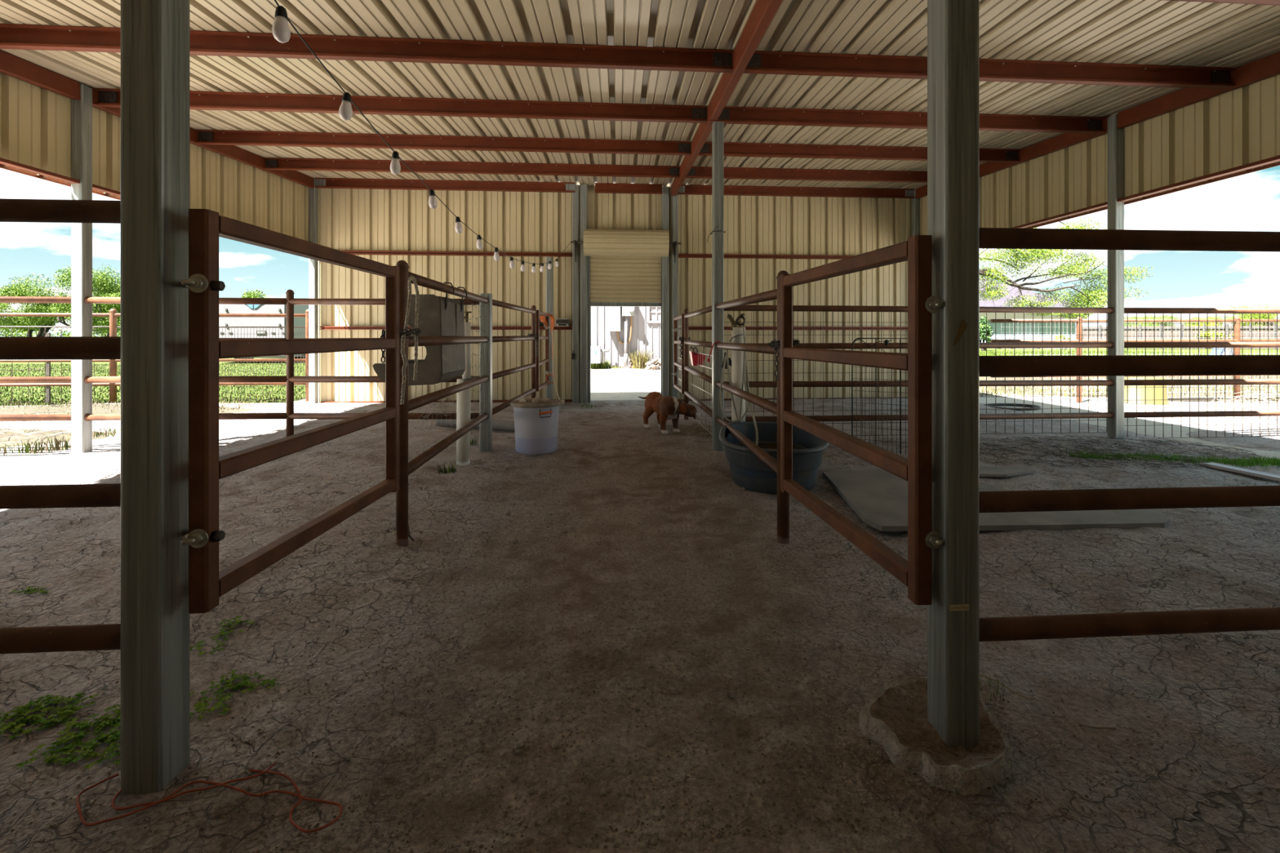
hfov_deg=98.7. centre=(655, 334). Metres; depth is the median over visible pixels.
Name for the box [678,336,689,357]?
chain
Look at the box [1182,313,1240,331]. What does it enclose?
tree
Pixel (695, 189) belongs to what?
purlin
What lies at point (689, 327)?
girt
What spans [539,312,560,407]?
extension cord
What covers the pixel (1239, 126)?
wall
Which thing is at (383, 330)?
chain
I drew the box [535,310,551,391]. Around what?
gate
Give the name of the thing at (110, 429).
clump
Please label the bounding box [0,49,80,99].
rafter
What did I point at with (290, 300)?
fence
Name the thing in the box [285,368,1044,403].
yard
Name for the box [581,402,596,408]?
grass tuft
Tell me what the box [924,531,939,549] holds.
washer
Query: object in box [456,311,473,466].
pvc standpipe
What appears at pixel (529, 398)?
scrap
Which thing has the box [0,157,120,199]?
trim
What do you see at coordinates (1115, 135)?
steel post
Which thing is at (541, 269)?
socket
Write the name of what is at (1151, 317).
tree
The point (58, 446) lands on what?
clump
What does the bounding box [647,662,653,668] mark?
stone
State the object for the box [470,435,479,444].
grass tuft
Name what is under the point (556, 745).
stone
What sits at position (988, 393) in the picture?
dry grass
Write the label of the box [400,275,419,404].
rope
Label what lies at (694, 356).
bucket
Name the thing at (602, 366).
plant
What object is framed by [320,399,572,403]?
girt
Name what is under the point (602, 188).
purlin
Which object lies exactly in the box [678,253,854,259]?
girt
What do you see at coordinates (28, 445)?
clump
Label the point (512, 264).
bulb
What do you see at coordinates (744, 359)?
garden hose
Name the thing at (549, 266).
socket
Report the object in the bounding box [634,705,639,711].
stone
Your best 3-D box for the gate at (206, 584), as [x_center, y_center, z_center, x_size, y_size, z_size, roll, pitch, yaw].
[-1.247,0.209,2.024,0.117,1.076,1.241,0,0,-4]
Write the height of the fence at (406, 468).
1.573 m
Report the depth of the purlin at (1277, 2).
3.28 m
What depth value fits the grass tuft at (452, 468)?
4.42 m
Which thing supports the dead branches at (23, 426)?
on the soil at (12, 441)
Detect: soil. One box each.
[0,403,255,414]
[0,428,107,448]
[1185,425,1279,452]
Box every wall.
[0,71,308,240]
[318,184,911,403]
[920,74,1279,235]
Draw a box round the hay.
[670,423,711,439]
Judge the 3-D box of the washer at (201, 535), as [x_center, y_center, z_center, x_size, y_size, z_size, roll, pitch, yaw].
[-1.195,0.534,1.435,0.050,0.050,0.003,0,0,-4]
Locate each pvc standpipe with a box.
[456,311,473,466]
[727,313,745,423]
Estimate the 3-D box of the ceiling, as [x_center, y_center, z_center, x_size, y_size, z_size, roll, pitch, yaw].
[-0.090,-2.195,3.502,10.420,0.742,12.000,0,0,-4]
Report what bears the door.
in the wall at (349, 219)
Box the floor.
[0,398,1279,852]
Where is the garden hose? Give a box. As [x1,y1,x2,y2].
[719,326,758,445]
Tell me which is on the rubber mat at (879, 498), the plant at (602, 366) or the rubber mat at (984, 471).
the rubber mat at (984, 471)
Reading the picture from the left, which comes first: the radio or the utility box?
the radio
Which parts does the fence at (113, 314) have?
post, post, rail, rail, rail, rail, post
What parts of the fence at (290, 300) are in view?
rail, rail, rail, rail, rail, rail, rail, post, rail, rail, rail, rail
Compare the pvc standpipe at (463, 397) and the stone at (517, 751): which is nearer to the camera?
the stone at (517, 751)
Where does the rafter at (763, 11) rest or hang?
attached to the ceiling
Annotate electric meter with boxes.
[622,306,634,315]
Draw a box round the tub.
[1124,376,1169,404]
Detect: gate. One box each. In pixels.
[180,208,399,613]
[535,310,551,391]
[671,313,684,394]
[780,235,944,605]
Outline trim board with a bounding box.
[1200,462,1279,481]
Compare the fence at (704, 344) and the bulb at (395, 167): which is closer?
the bulb at (395, 167)
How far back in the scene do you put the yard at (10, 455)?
6.62 m
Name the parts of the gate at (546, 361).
rail, rail, rail, rail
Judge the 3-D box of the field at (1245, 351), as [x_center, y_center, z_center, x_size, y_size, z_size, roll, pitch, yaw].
[78.699,1.140,65.540,134.000,0.001,240.000,0,0,-4]
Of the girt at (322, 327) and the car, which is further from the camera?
the car
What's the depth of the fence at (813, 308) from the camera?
5.65 m
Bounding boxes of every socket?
[531,262,535,272]
[539,262,543,271]
[547,261,551,269]
[555,258,559,266]
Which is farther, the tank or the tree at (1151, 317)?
the tree at (1151, 317)
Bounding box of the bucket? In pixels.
[510,398,562,454]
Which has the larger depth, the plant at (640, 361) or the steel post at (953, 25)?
the plant at (640, 361)
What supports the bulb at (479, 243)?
attached to the string lights
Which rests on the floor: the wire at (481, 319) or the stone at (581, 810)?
the stone at (581, 810)
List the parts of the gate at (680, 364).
rail, rail, rail, rail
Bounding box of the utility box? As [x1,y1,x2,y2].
[591,346,609,363]
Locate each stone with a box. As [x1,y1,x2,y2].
[346,755,351,761]
[398,708,404,713]
[514,743,519,750]
[515,749,519,754]
[528,786,536,795]
[551,741,560,749]
[577,807,584,814]
[600,786,608,795]
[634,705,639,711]
[644,769,648,776]
[646,740,653,746]
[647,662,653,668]
[682,777,687,782]
[811,817,816,822]
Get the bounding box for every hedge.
[0,325,120,336]
[0,362,305,405]
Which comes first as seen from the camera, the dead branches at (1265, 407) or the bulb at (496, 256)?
the bulb at (496, 256)
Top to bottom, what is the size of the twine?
0.025 m
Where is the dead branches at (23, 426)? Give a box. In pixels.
[0,412,119,443]
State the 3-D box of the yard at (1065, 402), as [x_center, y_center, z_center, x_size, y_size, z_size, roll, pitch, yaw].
[10.879,1.120,1.418,10.100,0.050,17.340,0,0,-4]
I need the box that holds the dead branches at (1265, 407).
[1194,384,1279,422]
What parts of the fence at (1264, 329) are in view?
fence post, fence post, fence post, rail, fence post, fence post, fence post, fence post, fence post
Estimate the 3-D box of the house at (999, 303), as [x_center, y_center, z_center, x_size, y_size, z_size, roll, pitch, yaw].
[27.655,-2.241,48.056,14.561,6.783,9.100,0,0,-4]
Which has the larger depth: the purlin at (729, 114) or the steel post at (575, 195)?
the steel post at (575, 195)
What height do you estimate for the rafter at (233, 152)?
0.375 m
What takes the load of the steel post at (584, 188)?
on the floor
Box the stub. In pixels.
[408,524,414,541]
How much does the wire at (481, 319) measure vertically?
1.137 m
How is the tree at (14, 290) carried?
on the field at (99, 362)
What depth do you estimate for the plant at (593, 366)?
17.66 m
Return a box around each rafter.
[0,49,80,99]
[88,86,314,187]
[671,0,782,195]
[915,115,1110,198]
[1116,51,1279,128]
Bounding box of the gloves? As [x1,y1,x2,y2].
[721,352,731,368]
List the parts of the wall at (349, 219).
wall panel, wall panel, wall panel, wall panel, wall panel, wall panel, wall panel, wall panel, wall panel, wall panel, wall panel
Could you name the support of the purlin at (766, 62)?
attached to the ceiling
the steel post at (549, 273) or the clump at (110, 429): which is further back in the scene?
the steel post at (549, 273)
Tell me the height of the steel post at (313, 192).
3.625 m
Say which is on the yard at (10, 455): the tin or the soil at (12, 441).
the soil at (12, 441)
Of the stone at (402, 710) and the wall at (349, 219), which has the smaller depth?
the stone at (402, 710)
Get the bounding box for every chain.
[380,327,422,338]
[380,328,385,363]
[528,333,538,356]
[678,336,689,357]
[767,338,799,381]
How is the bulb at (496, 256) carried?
attached to the string lights
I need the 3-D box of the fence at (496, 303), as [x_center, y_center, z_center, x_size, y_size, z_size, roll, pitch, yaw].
[-1.619,0.394,6.318,0.068,1.560,2.025,0,0,0]
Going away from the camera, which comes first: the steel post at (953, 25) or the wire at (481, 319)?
the steel post at (953, 25)
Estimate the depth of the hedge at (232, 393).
11.40 m
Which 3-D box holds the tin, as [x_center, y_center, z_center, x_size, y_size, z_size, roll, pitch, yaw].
[-1.886,-0.195,9.059,0.090,0.130,0.096,0,0,-4]
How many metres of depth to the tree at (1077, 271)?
15.23 m
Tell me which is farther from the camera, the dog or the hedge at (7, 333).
the hedge at (7, 333)
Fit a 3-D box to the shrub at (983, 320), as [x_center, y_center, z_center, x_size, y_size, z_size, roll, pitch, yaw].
[22.490,-0.044,37.688,1.153,2.569,1.090,0,0,-12]
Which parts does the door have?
guide rail, guide rail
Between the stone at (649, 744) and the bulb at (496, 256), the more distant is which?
the bulb at (496, 256)
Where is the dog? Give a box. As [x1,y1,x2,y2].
[638,391,702,434]
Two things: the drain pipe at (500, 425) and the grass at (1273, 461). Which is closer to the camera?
the grass at (1273, 461)
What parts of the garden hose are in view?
spout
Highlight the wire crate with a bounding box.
[851,337,907,454]
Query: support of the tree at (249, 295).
on the field at (99, 362)
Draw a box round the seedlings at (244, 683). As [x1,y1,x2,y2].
[190,615,279,720]
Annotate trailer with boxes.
[218,304,308,359]
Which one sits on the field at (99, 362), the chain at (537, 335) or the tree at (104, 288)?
the tree at (104, 288)
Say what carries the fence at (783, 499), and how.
on the floor
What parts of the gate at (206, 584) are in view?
rail, rail, rail, rail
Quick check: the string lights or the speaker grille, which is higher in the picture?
the string lights
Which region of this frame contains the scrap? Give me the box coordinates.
[520,396,533,400]
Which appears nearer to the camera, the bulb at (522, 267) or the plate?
the plate
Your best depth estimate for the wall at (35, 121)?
5.37 m
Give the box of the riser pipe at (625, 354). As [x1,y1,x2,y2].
[623,315,627,366]
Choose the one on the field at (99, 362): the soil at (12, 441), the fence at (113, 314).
the fence at (113, 314)
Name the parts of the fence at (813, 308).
rail, rail, rail, rail, rail, rail, rail, rail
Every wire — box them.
[415,303,484,430]
[706,225,725,242]
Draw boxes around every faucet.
[464,311,471,321]
[727,313,745,329]
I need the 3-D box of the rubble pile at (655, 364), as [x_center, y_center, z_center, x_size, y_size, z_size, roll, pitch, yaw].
[0.042,0.980,17.576,0.818,0.397,0.887,0,0,-4]
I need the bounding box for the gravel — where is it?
[0,423,1279,852]
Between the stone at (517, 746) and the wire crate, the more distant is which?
the wire crate
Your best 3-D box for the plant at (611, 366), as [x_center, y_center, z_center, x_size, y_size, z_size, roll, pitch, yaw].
[-1.274,1.067,17.887,0.495,0.111,0.474,0,0,-4]
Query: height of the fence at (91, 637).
1.180 m
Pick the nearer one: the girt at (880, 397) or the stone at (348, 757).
the stone at (348, 757)
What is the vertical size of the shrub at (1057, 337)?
1.224 m
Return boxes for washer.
[187,273,208,293]
[187,528,208,548]
[924,295,939,313]
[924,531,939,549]
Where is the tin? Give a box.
[538,318,543,326]
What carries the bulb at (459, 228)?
attached to the string lights
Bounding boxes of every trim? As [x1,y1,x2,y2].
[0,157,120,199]
[1012,155,1279,228]
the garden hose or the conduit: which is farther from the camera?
the conduit
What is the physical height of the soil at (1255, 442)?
0.052 m
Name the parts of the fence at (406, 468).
post, rail, rail, rail, rail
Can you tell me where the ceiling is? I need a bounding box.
[0,0,1279,190]
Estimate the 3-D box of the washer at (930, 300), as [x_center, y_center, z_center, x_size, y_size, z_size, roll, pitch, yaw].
[0.789,-0.084,1.556,0.050,0.050,0.003,0,0,-4]
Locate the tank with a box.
[719,421,828,493]
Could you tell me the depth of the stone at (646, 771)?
1.45 m
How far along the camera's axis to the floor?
1.95 m
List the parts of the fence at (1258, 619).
rail, rail, rail, rail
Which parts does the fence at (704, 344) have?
post, rail, rail, rail, rail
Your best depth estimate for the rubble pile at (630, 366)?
17.89 m
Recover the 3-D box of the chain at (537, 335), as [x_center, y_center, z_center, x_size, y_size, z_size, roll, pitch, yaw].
[-1.607,0.141,7.291,0.148,0.306,0.229,0,0,-27]
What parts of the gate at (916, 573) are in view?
rail, rail, rail, rail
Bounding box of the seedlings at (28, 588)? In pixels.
[11,586,50,594]
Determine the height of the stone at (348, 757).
0.012 m
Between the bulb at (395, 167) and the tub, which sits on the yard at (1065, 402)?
the tub
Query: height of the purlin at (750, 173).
0.152 m
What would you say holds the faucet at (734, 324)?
on the pvc standpipe at (737, 336)
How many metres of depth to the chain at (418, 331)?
2.74 m
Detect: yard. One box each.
[0,403,281,462]
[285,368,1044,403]
[979,396,1279,459]
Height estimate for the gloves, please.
0.161 m
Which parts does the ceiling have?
roof panel, roof panel, roof panel, roof panel, roof panel, roof panel, roof panel, roof panel, roof panel, roof panel, roof panel, roof panel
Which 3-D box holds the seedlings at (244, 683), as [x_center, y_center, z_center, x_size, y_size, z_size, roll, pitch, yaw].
[-1.519,1.151,1.916,0.262,0.040,0.655,0,0,-43]
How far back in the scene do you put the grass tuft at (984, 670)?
1.76 m
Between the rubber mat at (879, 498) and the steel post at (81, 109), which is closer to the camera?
the rubber mat at (879, 498)
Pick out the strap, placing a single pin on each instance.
(717, 341)
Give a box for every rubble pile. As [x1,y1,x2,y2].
[628,358,635,368]
[644,358,661,369]
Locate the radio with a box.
[555,318,568,326]
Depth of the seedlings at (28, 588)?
2.38 m
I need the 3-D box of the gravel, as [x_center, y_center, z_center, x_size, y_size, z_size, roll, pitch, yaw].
[-0.202,1.115,3.994,6.048,0.133,5.525,0,0,-4]
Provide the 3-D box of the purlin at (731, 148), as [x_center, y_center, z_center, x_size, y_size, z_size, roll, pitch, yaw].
[2.578,-2.277,6.872,4.135,0.152,0.064,0,0,-4]
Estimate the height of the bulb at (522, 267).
0.134 m
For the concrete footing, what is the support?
on the floor
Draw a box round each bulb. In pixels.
[271,5,290,43]
[338,92,352,120]
[390,151,400,174]
[428,188,437,208]
[454,216,462,233]
[476,234,483,248]
[493,247,499,260]
[509,256,515,268]
[520,260,524,271]
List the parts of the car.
cloth panel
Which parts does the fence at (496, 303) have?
rail, rail, rail, rail, post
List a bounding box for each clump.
[0,441,37,455]
[17,434,71,453]
[70,426,107,436]
[92,426,120,437]
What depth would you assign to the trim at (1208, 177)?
5.13 m
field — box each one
[0,357,305,406]
[979,337,1279,355]
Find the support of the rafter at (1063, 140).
attached to the ceiling
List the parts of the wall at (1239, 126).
wall panel, wall panel, wall panel, wall panel, wall panel, wall panel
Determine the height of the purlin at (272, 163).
0.152 m
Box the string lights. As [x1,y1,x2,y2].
[271,0,568,272]
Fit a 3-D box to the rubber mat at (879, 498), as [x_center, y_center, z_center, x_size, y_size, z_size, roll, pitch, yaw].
[2.162,1.099,3.765,1.925,0.030,1.326,0,0,-4]
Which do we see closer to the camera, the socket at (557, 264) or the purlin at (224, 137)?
the purlin at (224, 137)
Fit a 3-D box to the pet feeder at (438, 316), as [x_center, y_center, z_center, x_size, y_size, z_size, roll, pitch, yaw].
[-1.681,-0.008,4.029,0.520,0.719,0.570,0,0,-4]
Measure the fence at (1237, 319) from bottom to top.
1.493 m
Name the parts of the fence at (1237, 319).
post, rail, rail, rail, post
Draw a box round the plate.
[707,119,723,125]
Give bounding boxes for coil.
[982,403,1040,410]
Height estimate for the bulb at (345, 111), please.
0.134 m
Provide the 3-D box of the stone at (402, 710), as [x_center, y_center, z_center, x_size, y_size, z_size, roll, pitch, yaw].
[-0.786,1.169,1.702,0.017,0.012,0.016,0,0,-4]
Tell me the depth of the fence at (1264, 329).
43.08 m
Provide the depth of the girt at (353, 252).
9.02 m
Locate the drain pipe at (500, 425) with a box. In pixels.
[435,419,515,431]
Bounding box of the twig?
[979,675,1034,699]
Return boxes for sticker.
[949,604,968,611]
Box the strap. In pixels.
[707,341,719,361]
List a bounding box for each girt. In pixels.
[319,326,572,329]
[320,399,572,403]
[341,250,572,257]
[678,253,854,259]
[680,397,907,400]
[688,326,907,329]
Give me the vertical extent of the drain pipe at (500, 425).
0.168 m
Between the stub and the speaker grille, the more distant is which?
the speaker grille
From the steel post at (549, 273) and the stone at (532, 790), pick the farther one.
the steel post at (549, 273)
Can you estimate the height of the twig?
0.013 m
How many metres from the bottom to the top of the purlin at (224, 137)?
0.152 m
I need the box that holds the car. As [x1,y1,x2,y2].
[1208,347,1233,355]
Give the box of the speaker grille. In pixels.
[556,319,568,323]
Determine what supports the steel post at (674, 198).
on the floor
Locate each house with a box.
[591,302,661,368]
[979,276,1087,348]
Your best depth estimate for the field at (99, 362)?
15.95 m
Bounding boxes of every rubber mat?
[822,470,1169,531]
[979,466,1035,476]
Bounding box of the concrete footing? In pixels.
[858,675,1013,795]
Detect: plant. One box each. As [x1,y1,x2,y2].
[591,362,601,368]
[597,360,610,368]
[608,365,623,368]
[626,350,653,368]
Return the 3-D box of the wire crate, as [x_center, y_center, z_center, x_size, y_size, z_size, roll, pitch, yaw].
[2.100,0.565,5.016,0.580,1.063,0.032,0,0,26]
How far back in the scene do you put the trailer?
21.44 m
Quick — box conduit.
[616,315,632,344]
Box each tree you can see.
[0,272,71,336]
[48,264,120,336]
[240,288,267,297]
[979,215,1152,319]
[1124,313,1182,339]
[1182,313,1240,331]
[1228,302,1279,335]
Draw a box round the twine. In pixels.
[75,762,342,833]
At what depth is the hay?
6.34 m
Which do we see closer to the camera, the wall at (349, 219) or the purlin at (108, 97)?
the purlin at (108, 97)
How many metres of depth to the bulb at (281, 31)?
1.98 m
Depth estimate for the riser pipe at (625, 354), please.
18.07 m
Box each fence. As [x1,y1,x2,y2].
[0,198,120,653]
[0,289,479,436]
[0,308,308,403]
[395,260,488,546]
[492,299,536,415]
[684,305,711,434]
[715,270,789,543]
[724,305,1279,438]
[979,227,1279,641]
[990,316,1279,403]
[1082,324,1279,349]
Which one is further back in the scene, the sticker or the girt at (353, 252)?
the girt at (353, 252)
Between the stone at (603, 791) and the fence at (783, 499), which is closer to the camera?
the stone at (603, 791)
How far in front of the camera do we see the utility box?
17.32 m
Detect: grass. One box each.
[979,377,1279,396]
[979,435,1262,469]
[1060,449,1279,470]
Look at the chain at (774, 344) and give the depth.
2.86 m
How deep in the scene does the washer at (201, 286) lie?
1.43 m
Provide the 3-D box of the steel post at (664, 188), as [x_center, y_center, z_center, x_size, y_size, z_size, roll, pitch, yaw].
[0.172,-0.613,9.223,0.110,3.717,0.100,0,0,-4]
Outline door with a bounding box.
[570,229,681,402]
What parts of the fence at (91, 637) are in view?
rail, rail, rail, rail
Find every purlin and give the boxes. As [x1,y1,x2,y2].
[0,23,733,72]
[95,88,707,123]
[195,129,691,155]
[264,157,679,177]
[314,177,575,192]
[595,182,662,194]
[676,184,915,198]
[685,166,927,182]
[697,142,1020,162]
[717,106,1105,133]
[742,50,1235,88]
[1167,0,1279,5]
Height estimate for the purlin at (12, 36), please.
0.152 m
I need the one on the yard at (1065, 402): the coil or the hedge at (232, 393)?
the coil
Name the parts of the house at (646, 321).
wall panel, wall panel, wall panel, pane, pane, wall panel, pane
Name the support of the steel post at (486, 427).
on the floor
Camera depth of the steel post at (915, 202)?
9.45 m
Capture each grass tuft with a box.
[436,462,457,474]
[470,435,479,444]
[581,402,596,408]
[979,670,1005,702]
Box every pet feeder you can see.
[372,281,467,385]
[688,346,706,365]
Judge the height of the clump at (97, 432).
0.118 m
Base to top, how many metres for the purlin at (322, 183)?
0.152 m
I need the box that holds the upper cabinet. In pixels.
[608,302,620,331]
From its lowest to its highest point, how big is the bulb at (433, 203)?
0.134 m
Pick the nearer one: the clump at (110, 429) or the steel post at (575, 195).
the clump at (110, 429)
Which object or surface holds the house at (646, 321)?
on the yard at (622, 384)
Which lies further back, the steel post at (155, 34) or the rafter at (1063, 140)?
the rafter at (1063, 140)
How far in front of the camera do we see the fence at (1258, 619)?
1.60 m
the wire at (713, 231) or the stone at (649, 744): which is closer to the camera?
the stone at (649, 744)
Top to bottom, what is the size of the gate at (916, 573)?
1.058 m
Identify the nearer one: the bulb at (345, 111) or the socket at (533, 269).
the bulb at (345, 111)
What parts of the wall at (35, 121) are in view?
wall panel, wall panel, wall panel, wall panel, wall panel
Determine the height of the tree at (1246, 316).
5.501 m
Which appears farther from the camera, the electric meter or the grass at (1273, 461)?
the electric meter
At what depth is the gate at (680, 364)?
8.16 m
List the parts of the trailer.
ramp door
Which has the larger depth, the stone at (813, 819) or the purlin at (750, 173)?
the purlin at (750, 173)
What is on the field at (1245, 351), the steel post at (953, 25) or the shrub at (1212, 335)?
the shrub at (1212, 335)
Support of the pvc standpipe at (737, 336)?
on the floor
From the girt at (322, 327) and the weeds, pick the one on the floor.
the weeds
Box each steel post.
[71,84,92,454]
[120,0,190,794]
[308,178,318,403]
[480,293,492,452]
[546,257,553,399]
[572,184,578,403]
[580,184,587,403]
[662,186,668,396]
[671,194,678,398]
[711,121,724,451]
[911,190,919,235]
[927,0,979,749]
[1107,114,1124,439]
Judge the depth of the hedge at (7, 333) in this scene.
74.01 m
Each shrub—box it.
[979,315,995,351]
[1053,335,1073,350]
[1185,322,1233,348]
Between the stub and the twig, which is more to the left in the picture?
the stub
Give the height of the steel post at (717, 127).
3.277 m
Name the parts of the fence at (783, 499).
rail, rail, rail, rail, post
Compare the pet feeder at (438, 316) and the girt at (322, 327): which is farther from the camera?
the girt at (322, 327)
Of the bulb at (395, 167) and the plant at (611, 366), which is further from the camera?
the plant at (611, 366)
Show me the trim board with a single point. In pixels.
(1215, 465)

